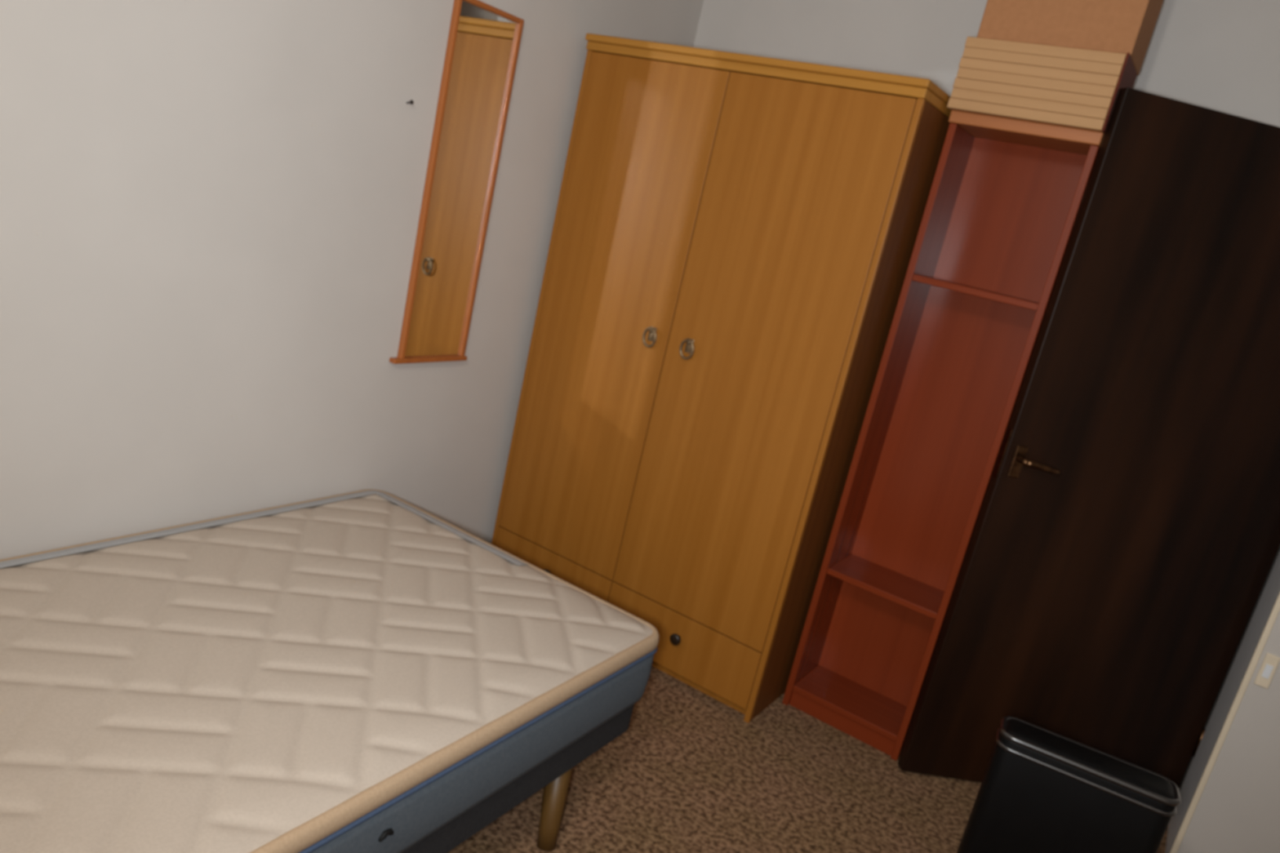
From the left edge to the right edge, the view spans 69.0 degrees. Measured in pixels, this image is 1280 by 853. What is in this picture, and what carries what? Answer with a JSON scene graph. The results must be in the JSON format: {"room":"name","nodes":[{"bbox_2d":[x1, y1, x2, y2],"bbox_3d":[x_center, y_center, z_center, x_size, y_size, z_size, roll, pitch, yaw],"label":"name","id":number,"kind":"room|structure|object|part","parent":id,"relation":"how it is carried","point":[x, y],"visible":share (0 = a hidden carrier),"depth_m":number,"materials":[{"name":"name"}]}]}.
{"room":"bedroom","nodes":[
{"label":"bedroom","id":0,"kind":"room"},
{"bbox_2d":[0,0,703,559],"bbox_3d":[-0.966,-0.533,2.103,0.100,2.480,6.220,21,16,29],"label":"wall","id":1,"kind":"structure","parent":0,"point":[210,210],"depth_m":2.17,"materials":[{"name":"paint"}]},
{"bbox_2d":[406,99,413,104],"bbox_3d":[-0.597,-0.840,2.413,0.022,0.012,0.011,21,16,29],"label":"nail","id":2,"kind":"object","parent":1,"relation":"attached to","point":[411,102],"visible":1,"depth_m":2.41,"materials":[{"name":"metal"}]},
{"bbox_2d":[389,0,524,364],"bbox_3d":[-0.517,-0.669,2.649,0.026,1.004,0.298,21,16,29],"label":"wall mirror","id":3,"kind":"object","parent":1,"relation":"attached to","point":[484,39],"visible":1,"depth_m":2.65,"materials":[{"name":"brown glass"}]},
{"bbox_3d":[-0.625,-0.200,2.768,0.026,0.014,0.298,21,16,29],"label":"frame rail","id":4,"kind":"part","parent":3,"relation":"part of","materials":[{"name":"orange wood"}]},
{"bbox_3d":[-0.407,-1.139,2.541,0.020,0.014,0.236,21,16,29],"label":"frame rail","id":5,"kind":"part","parent":3,"relation":"part of","materials":[{"name":"orange wood"}]},
{"bbox_2d":[447,666,1168,852],"bbox_3d":[-0.028,1.148,1.698,3.070,0.100,6.220,21,16,29],"label":"floor","id":6,"kind":"structure","parent":0,"point":[687,774],"depth_m":2.49,"materials":[{"name":"brown carpet"}]},
{"bbox_2d":[402,704,634,852],"bbox_3d":[-0.928,0.730,1.766,1.024,0.276,1.898,21,16,29],"label":"bed base","id":7,"kind":"object","parent":6,"relation":"on","point":[553,775],"visible":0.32,"depth_m":2.01,"materials":[{"name":"grey fabric"}]},
{"bbox_2d":[0,488,658,852],"bbox_3d":[-0.884,0.503,1.710,1.046,0.197,1.946,21,16,29],"label":"mattress","id":8,"kind":"object","parent":7,"relation":"on","point":[362,671],"visible":1,"depth_m":1.73,"materials":[{"name":"white fabric"}]},
{"bbox_3d":[-0.877,0.465,1.702,1.041,0.011,1.946,21,16,29],"label":"blue cord","id":9,"kind":"part","parent":8,"relation":"part of","materials":[{"name":"fabric"}]},
{"bbox_3d":[-0.196,0.853,2.108,0.059,0.197,0.093,8,15,-20],"label":"leg","id":10,"kind":"part","parent":7,"relation":"part of","materials":[{"name":"brown wood"}]},
{"bbox_2d":[491,32,951,723],"bbox_3d":[0.234,-0.184,3.075,1.092,1.872,0.604,21,16,29],"label":"wardrobe","id":11,"kind":"object","parent":6,"relation":"on","point":[734,235],"visible":0.8,"depth_m":2.77,"materials":[{"name":"brown wood"}]},
{"bbox_3d":[-0.200,-0.328,3.346,0.018,1.826,0.580,21,16,29],"label":"panel","id":12,"kind":"part","parent":11,"relation":"part of","materials":[{"name":"brown wood"}]},
{"bbox_3d":[-0.309,0.516,3.174,0.491,0.188,0.018,21,16,29],"label":"drawer","id":13,"kind":"part","parent":11,"relation":"part of","materials":[{"name":"brown wood"}]},
{"bbox_3d":[-0.115,-0.331,2.959,0.491,1.592,0.018,21,16,29],"label":"door","id":14,"kind":"part","parent":11,"relation":"part of","materials":[{"name":"brown wood"}]},
{"bbox_3d":[0.034,-0.283,2.850,0.024,0.044,0.016,21,16,29],"label":"door pull","id":15,"kind":"part","parent":11,"relation":"part of","materials":[{"name":"grey metal"}]},
{"bbox_3d":[0.113,0.661,2.900,0.037,0.038,0.024,21,16,29],"label":"knob","id":16,"kind":"part","parent":11,"relation":"part of","materials":[{"name":"black metal"}]},
{"bbox_3d":[0.119,0.678,2.923,0.547,0.188,0.018,21,16,29],"label":"drawer","id":17,"kind":"part","parent":11,"relation":"part of","materials":[{"name":"brown wood"}]},
{"bbox_3d":[0.145,-0.241,2.785,0.024,0.044,0.016,21,16,29],"label":"door pull","id":18,"kind":"part","parent":11,"relation":"part of","materials":[{"name":"grey metal"}]},
{"bbox_3d":[0.313,-0.169,2.708,0.547,1.592,0.018,21,16,29],"label":"door","id":19,"kind":"part","parent":11,"relation":"part of","materials":[{"name":"brown wood"}]},
{"bbox_3d":[0.436,-1.060,2.856,1.092,0.021,0.596,21,16,29],"label":"cornice","id":20,"kind":"part","parent":11,"relation":"part of","materials":[{"name":"brown wood"}]},
{"bbox_3d":[0.675,0.000,2.844,0.018,1.826,0.560,21,16,29],"label":"panel","id":21,"kind":"part","parent":11,"relation":"part of","materials":[{"name":"brown wood"}]},
{"bbox_2d":[782,110,1104,760],"bbox_3d":[0.864,0.062,2.745,0.388,1.838,0.237,21,16,29],"label":"bookcase","id":22,"kind":"object","parent":6,"relation":"on","point":[1006,195],"visible":0.86,"depth_m":2.79,"materials":[{"name":"red wood"}]},
{"bbox_3d":[0.681,0.870,2.954,0.344,0.018,0.213,21,16,29],"label":"shelf","id":23,"kind":"part","parent":22,"relation":"part of","materials":[{"name":"red wood"}]},
{"bbox_3d":[0.715,0.020,2.842,0.020,1.806,0.225,21,16,29],"label":"panel","id":24,"kind":"part","parent":22,"relation":"part of","materials":[{"name":"red wood"}]},
{"bbox_3d":[0.769,0.485,2.856,0.344,0.018,0.213,21,16,29],"label":"shelf","id":25,"kind":"part","parent":22,"relation":"part of","materials":[{"name":"red wood"}]},
{"bbox_3d":[0.967,-0.378,2.637,0.344,0.018,0.213,21,16,29],"label":"shelf","id":26,"kind":"part","parent":22,"relation":"part of","materials":[{"name":"red wood"}]},
{"bbox_3d":[1.013,0.133,2.667,0.020,1.806,0.225,21,16,29],"label":"panel","id":27,"kind":"part","parent":22,"relation":"part of","materials":[{"name":"red wood"}]},
{"bbox_2d":[946,36,1137,133],"bbox_3d":[1.068,-0.893,2.480,0.397,0.186,0.241,21,16,29],"label":"box","id":28,"kind":"object","parent":22,"relation":"on","point":[1053,85],"visible":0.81,"depth_m":2.37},
{"bbox_2d":[977,0,1163,75],"bbox_3d":[1.156,-1.183,2.429,0.384,0.422,0.230,21,16,29],"label":"cardboard box","id":29,"kind":"object","parent":28,"relation":"on","point":[1117,26],"visible":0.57,"depth_m":2.36,"materials":[{"name":"brown cardboard"}]},
{"bbox_2d":[956,716,1181,852],"bbox_3d":[0.914,0.949,2.074,0.367,0.505,0.111,19,15,22],"label":"trash can","id":30,"kind":"object","parent":6,"relation":"on","point":[1042,790],"visible":1,"depth_m":2.01,"materials":[{"name":"plastic"}]},
{"bbox_2d":[693,0,1279,852],"bbox_3d":[1.152,-0.231,2.821,2.870,2.480,0.420,21,16,29],"label":"wall","id":31,"kind":"structure","parent":0,"point":[1221,55],"depth_m":2.62,"materials":[{"name":"paint"}]},
{"bbox_2d":[897,87,1279,788],"bbox_3d":[1.403,0.178,2.544,0.884,1.937,0.090,11,14,-8],"label":"door","id":32,"kind":"structure","parent":31,"relation":"in","point":[1124,546],"depth_m":2.54,"materials":[{"name":"brown wood"}]},
{"bbox_3d":[0.976,0.073,2.507,0.004,0.140,0.019,11,14,-8],"label":"latch plate","id":33,"kind":"part","parent":32,"relation":"part of","materials":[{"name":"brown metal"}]},
{"bbox_3d":[1.012,0.095,2.496,0.032,0.090,0.005,11,14,-8],"label":"handle","id":34,"kind":"part","parent":32,"relation":"part of","materials":[{"name":"brown metal"}]},
{"bbox_3d":[1.066,0.109,2.460,0.107,0.027,0.017,11,14,-10],"label":"lever","id":35,"kind":"part","parent":32,"relation":"part of","materials":[{"name":"brown metal"}]},
{"bbox_2d":[1164,552,1279,852],"bbox_3d":[1.759,0.157,2.424,0.003,2.200,0.318,21,16,29],"label":"trim","id":36,"kind":"structure","parent":31,"relation":"attached to","point":[1270,593],"depth_m":2.58,"materials":[{"name":"white paint"}]},
{"bbox_2d":[1169,591,1279,852],"bbox_3d":[1.679,0.173,2.288,0.015,2.200,0.012,21,16,29],"label":"trim","id":37,"kind":"structure","parent":31,"relation":"attached to","point":[1276,609],"depth_m":2.44,"materials":[{"name":"beige plastic"}]},
{"bbox_2d":[1253,653,1279,688],"bbox_3d":[1.601,0.624,2.378,0.032,0.090,0.010,21,16,29],"label":"wall plate","id":38,"kind":"object","parent":31,"relation":"attached to","point":[1270,663],"visible":1,"depth_m":2.38,"materials":[{"name":"beige plastic"}]}
]}

